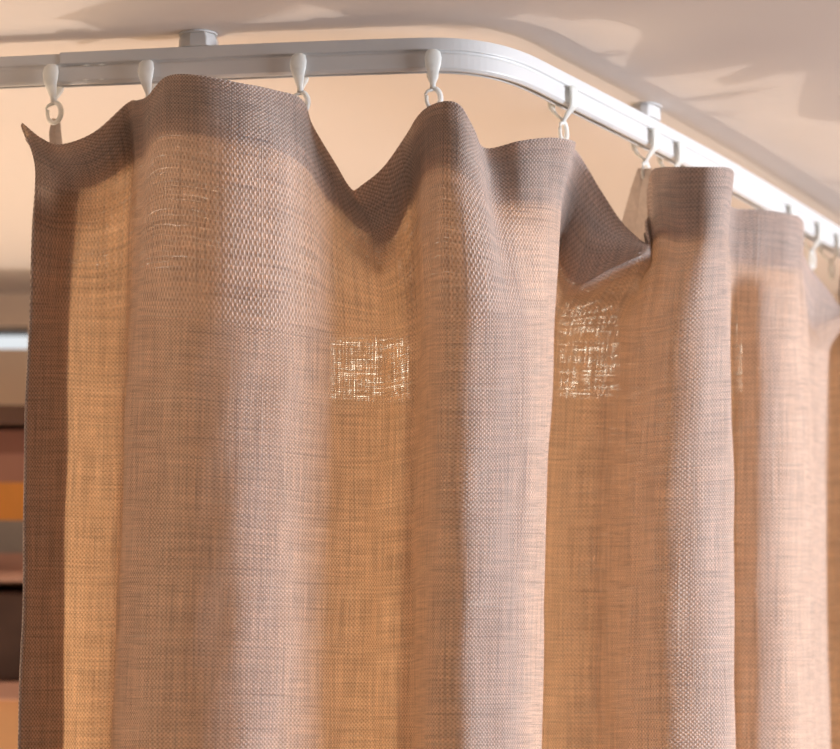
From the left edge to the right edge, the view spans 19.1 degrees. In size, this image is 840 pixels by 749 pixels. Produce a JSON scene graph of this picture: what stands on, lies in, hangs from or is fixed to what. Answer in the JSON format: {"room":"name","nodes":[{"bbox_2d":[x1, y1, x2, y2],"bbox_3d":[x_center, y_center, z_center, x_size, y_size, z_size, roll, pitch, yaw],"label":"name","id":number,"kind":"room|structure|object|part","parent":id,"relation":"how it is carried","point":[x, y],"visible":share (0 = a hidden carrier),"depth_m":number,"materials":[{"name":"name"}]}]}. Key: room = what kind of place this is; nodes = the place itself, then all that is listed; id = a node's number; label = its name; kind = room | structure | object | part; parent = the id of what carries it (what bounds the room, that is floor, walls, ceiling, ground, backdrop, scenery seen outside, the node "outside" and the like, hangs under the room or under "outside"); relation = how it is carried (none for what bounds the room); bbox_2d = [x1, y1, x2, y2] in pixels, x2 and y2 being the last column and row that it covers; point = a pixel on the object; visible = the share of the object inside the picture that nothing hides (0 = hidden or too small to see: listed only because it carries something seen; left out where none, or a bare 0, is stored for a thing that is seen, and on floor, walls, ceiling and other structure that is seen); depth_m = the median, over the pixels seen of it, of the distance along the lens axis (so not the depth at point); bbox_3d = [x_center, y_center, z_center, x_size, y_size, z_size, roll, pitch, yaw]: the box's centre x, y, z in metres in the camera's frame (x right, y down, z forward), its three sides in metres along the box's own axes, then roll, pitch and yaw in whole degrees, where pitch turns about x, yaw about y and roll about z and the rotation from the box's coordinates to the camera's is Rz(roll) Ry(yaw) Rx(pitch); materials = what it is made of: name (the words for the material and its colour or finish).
{"room":"clothing store","nodes":[
{"label":"clothing store","id":0,"kind":"room"},
{"bbox_2d":[0,0,839,293],"bbox_3d":[0.400,-0.345,0.855,5.200,0.080,2.750,0,-11,0],"label":"ceiling","id":1,"kind":"structure","parent":0,"point":[755,83],"depth_m":1.52,"materials":[{"name":"beige paint"}]},
{"bbox_2d":[179,29,218,46],"bbox_3d":[-0.127,-0.190,1.431,0.022,0.009,0.020,-2,-11,8],"label":"bracket","id":2,"kind":"object","parent":1,"relation":"attached to","point":[191,37],"visible":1,"depth_m":1.42,"materials":[{"name":"white metal"}]},
{"bbox_3d":[-0.127,-0.194,1.431,0.022,0.001,0.020,-2,-11,8],"label":"ceiling plate","id":3,"kind":"part","parent":2,"relation":"part of","materials":[{"name":"white metal"}]},
{"bbox_2d":[0,38,839,257],"bbox_3d":[0.279,-0.091,1.879,0.307,0.019,1.476,-10,-15,42],"label":"rail","id":4,"kind":"object","parent":1,"relation":"attached to","point":[524,71],"visible":0.84,"depth_m":1.43,"materials":[{"name":"white metal"}]},
{"bbox_2d":[42,64,63,124],"bbox_3d":[-0.210,-0.160,1.436,0.011,0.034,0.019,-2,-11,8],"label":"curtain hook","id":5,"kind":"object","parent":4,"relation":"hanging from","point":[50,73],"visible":1,"depth_m":1.43,"materials":[{"name":"white plastic"}]},
{"bbox_3d":[-0.211,-0.167,1.433,0.010,0.021,0.011,-1,-11,8],"label":"arm","id":6,"kind":"part","parent":5,"relation":"part of"},
{"bbox_3d":[-0.209,-0.165,1.441,0.007,0.017,0.011,1,-11,-8],"label":"arm","id":7,"kind":"part","parent":5,"relation":"part of","materials":[{"name":"white plastic"}]},
{"bbox_2d":[138,60,156,96],"bbox_3d":[-0.154,-0.161,1.428,0.011,0.034,0.019,-2,-11,9],"label":"curtain hook","id":8,"kind":"object","parent":4,"relation":"hanging from","point":[146,67],"visible":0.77,"depth_m":1.42,"materials":[{"name":"white plastic"}]},
{"bbox_2d":[290,53,310,109],"bbox_3d":[-0.067,-0.164,1.416,0.011,0.034,0.019,-1,-11,7],"label":"curtain hook","id":9,"kind":"object","parent":4,"relation":"hanging from","point":[298,61],"visible":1,"depth_m":1.41,"materials":[{"name":"white plastic"}]},
{"bbox_3d":[-0.067,-0.171,1.413,0.009,0.021,0.011,-5,-12,26],"label":"arm","id":10,"kind":"part","parent":9,"relation":"part of","materials":[{"name":"white plastic"}]},
{"bbox_3d":[-0.068,-0.168,1.422,0.007,0.017,0.011,-4,-12,22],"label":"arm","id":11,"kind":"part","parent":9,"relation":"part of","materials":[{"name":"white plastic"}]},
{"bbox_2d":[18,74,839,748],"bbox_3d":[0.157,0.994,1.398,0.840,2.290,0.219,8,-14,-38],"label":"curtain","id":12,"kind":"object","parent":4,"relation":"hanging from","point":[569,232],"visible":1,"depth_m":1.40,"materials":[{"name":"fabric"}]},
{"bbox_2d":[424,49,443,106],"bbox_3d":[0.008,-0.165,1.409,0.011,0.034,0.019,0,-11,-1],"label":"curtain hook","id":13,"kind":"object","parent":4,"relation":"hanging from","point":[433,57],"visible":0.99,"depth_m":1.40,"materials":[{"name":"white plastic"}]},
{"bbox_3d":[0.007,-0.172,1.406,0.010,0.021,0.011,0,-11,-1],"label":"arm","id":14,"kind":"part","parent":13,"relation":"part of","materials":[{"name":"white plastic"}]},
{"bbox_2d":[547,85,578,139],"bbox_3d":[0.085,-0.152,1.475,0.019,0.034,0.011,-7,-13,33],"label":"curtain hook","id":15,"kind":"object","parent":4,"relation":"hanging from","point":[574,96],"visible":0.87,"depth_m":1.47,"materials":[{"name":"white plastic"}]},
{"bbox_3d":[0.081,-0.158,1.478,0.010,0.017,0.008,-7,-13,32],"label":"arm","id":16,"kind":"part","parent":15,"relation":"part of","materials":[{"name":"white plastic"}]},
{"bbox_3d":[0.089,-0.159,1.474,0.009,0.021,0.011,8,-13,-36],"label":"arm","id":17,"kind":"part","parent":15,"relation":"part of","materials":[{"name":"white plastic"}]},
{"bbox_2d":[630,128,659,178],"bbox_3d":[0.141,-0.136,1.560,0.019,0.034,0.011,-7,-13,32],"label":"curtain hook","id":18,"kind":"object","parent":4,"relation":"hanging from","point":[655,133],"visible":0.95,"depth_m":1.56,"materials":[{"name":"white plastic"}]},
{"bbox_3d":[0.137,-0.141,1.563,0.010,0.017,0.008,-7,-13,31],"label":"arm","id":19,"kind":"part","parent":18,"relation":"part of","materials":[{"name":"white plastic"}]},
{"bbox_3d":[0.145,-0.143,1.560,0.009,0.021,0.011,8,-14,-37],"label":"arm","id":20,"kind":"part","parent":18,"relation":"part of","materials":[{"name":"white plastic"}]},
{"bbox_2d":[656,141,685,166],"bbox_3d":[0.160,-0.130,1.591,0.019,0.034,0.011,-7,-13,31],"label":"curtain hook","id":21,"kind":"object","parent":4,"relation":"hanging from","point":[681,149],"visible":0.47,"depth_m":1.59,"materials":[{"name":"white plastic"}]},
{"bbox_3d":[0.156,-0.136,1.593,0.010,0.017,0.008,-7,-13,31],"label":"arm","id":22,"kind":"part","parent":21,"relation":"part of","materials":[{"name":"white plastic"}]},
{"bbox_3d":[0.164,-0.137,1.590,0.009,0.021,0.011,8,-14,-37],"label":"arm","id":23,"kind":"part","parent":21,"relation":"part of","materials":[{"name":"white plastic"}]},
{"bbox_2d":[786,204,795,214],"bbox_3d":[0.254,-0.101,1.746,0.019,0.034,0.011,-6,-12,29],"label":"curtain hook","id":24,"kind":"object","parent":4,"relation":"hanging from","point":[792,208],"visible":0.17,"depth_m":1.74,"materials":[{"name":"white plastic"}]},
{"bbox_2d":[804,222,823,269],"bbox_3d":[0.281,-0.092,1.794,0.019,0.034,0.011,-6,-12,29],"label":"curtain hook","id":25,"kind":"object","parent":4,"relation":"hanging from","point":[811,256],"visible":0.75,"depth_m":1.79,"materials":[{"name":"white plastic"}]},
{"bbox_3d":[0.285,-0.099,1.793,0.009,0.021,0.011,9,-14,-40],"label":"arm","id":26,"kind":"part","parent":25,"relation":"part of","materials":[{"name":"white plastic"}]},
{"bbox_2d":[818,234,839,280],"bbox_3d":[0.300,-0.085,1.828,0.019,0.034,0.011,-6,-12,29],"label":"curtain hook","id":27,"kind":"object","parent":4,"relation":"hanging from","point":[831,269],"visible":0.92,"depth_m":1.83,"materials":[{"name":"white plastic"}]},
{"bbox_3d":[0.297,-0.090,1.832,0.011,0.017,0.007,-3,-11,13],"label":"arm","id":28,"kind":"part","parent":27,"relation":"part of","materials":[{"name":"white plastic"}]},
{"bbox_3d":[0.304,-0.092,1.826,0.011,0.021,0.009,-2,-11,9],"label":"arm","id":29,"kind":"part","parent":27,"relation":"part of","materials":[{"name":"white plastic"}]},
{"bbox_2d":[630,102,661,120],"bbox_3d":[0.142,-0.164,1.570,0.020,0.009,0.022,-7,-13,31],"label":"bracket","id":30,"kind":"object","parent":1,"relation":"attached to","point":[652,109],"visible":0.66,"depth_m":1.56,"materials":[{"name":"white metal"}]},
{"bbox_3d":[0.142,-0.168,1.570,0.020,0.001,0.022,-7,-13,31],"label":"ceiling plate","id":31,"kind":"part","parent":30,"relation":"part of","materials":[{"name":"white metal"}]},
{"bbox_2d":[0,294,839,747],"bbox_3d":[0.400,1.099,1.929,5.200,2.360,0.100,0,-11,0],"label":"wall","id":32,"kind":"structure","parent":0,"point":[14,308],"depth_m":2.09,"materials":[{"name":"beige paint"}]},
{"bbox_2d":[0,331,28,348],"bbox_3d":[-0.814,-0.024,2.127,0.973,0.020,0.030,0,-11,0],"label":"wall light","id":33,"kind":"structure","parent":32,"relation":"in","point":[8,339],"depth_m":2.12,"materials":[{"name":"paint"}]},
{"bbox_3d":[-0.814,-0.025,2.126,0.969,0.016,0.004,0,-11,0],"label":"pane","id":34,"kind":"part","parent":33,"relation":"part of","materials":[{"name":"white glass"}]},
{"bbox_3d":[0.400,2.036,0.402,5.200,0.050,2.750,0,-11,0],"label":"floor","id":35,"kind":"structure","parent":0,"visible":0},
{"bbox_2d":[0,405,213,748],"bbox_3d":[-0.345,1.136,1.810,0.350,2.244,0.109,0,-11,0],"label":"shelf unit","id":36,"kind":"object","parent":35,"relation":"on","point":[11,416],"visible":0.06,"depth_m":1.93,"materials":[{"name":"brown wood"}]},
{"bbox_2d":[0,553,107,571],"bbox_3d":[-0.350,0.155,1.996,0.260,0.015,0.084,0,-11,0],"label":"book","id":37,"kind":"object","parent":36,"relation":"on","point":[9,562],"visible":0.02,"depth_m":1.96,"materials":[{"name":"brown paper"}]},
{"bbox_2d":[0,520,122,552],"bbox_3d":[-0.345,0.135,2.000,0.250,0.026,0.084,0,-11,0],"label":"book","id":38,"kind":"object","parent":37,"relation":"on","point":[11,531],"visible":0.02,"depth_m":1.96,"materials":[{"name":"grey paper"}]},
{"bbox_2d":[0,482,139,519],"bbox_3d":[-0.335,0.107,2.005,0.230,0.030,0.084,0,-11,0],"label":"book","id":39,"kind":"object","parent":38,"relation":"on","point":[11,493],"visible":0.17,"depth_m":1.96,"materials":[{"name":"orange paper"}]},
{"bbox_2d":[0,454,145,481],"bbox_3d":[-0.340,0.082,2.010,0.240,0.023,0.084,0,-11,0],"label":"book","id":40,"kind":"object","parent":39,"relation":"on","point":[11,465],"visible":0.04,"depth_m":1.97,"materials":[{"name":"brown paper"}]},
{"bbox_2d":[0,430,135,453],"bbox_3d":[-0.330,0.061,2.014,0.220,0.019,0.084,0,-11,0],"label":"book","id":41,"kind":"object","parent":40,"relation":"on","point":[11,441],"visible":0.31,"depth_m":1.97,"materials":[{"name":"brown paper"}]},
{"bbox_2d":[0,592,151,681],"bbox_3d":[-0.347,0.211,1.982,0.275,0.071,0.068,0,-11,0],"label":"storage box","id":42,"kind":"object","parent":36,"relation":"on","point":[11,603],"visible":0.02,"depth_m":1.95,"materials":[{"name":"black"}]},
{"bbox_3d":[-0.345,1.218,1.755,0.310,1.964,0.016,0,-11,0],"label":"cabinet door","id":43,"kind":"part","parent":36,"relation":"part of","materials":[{"name":"brown wood"}]},
{"bbox_3d":[-0.180,1.136,1.812,0.020,2.244,0.105,0,-11,0],"label":"panel","id":44,"kind":"part","parent":36,"relation":"part of","materials":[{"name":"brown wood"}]}
]}

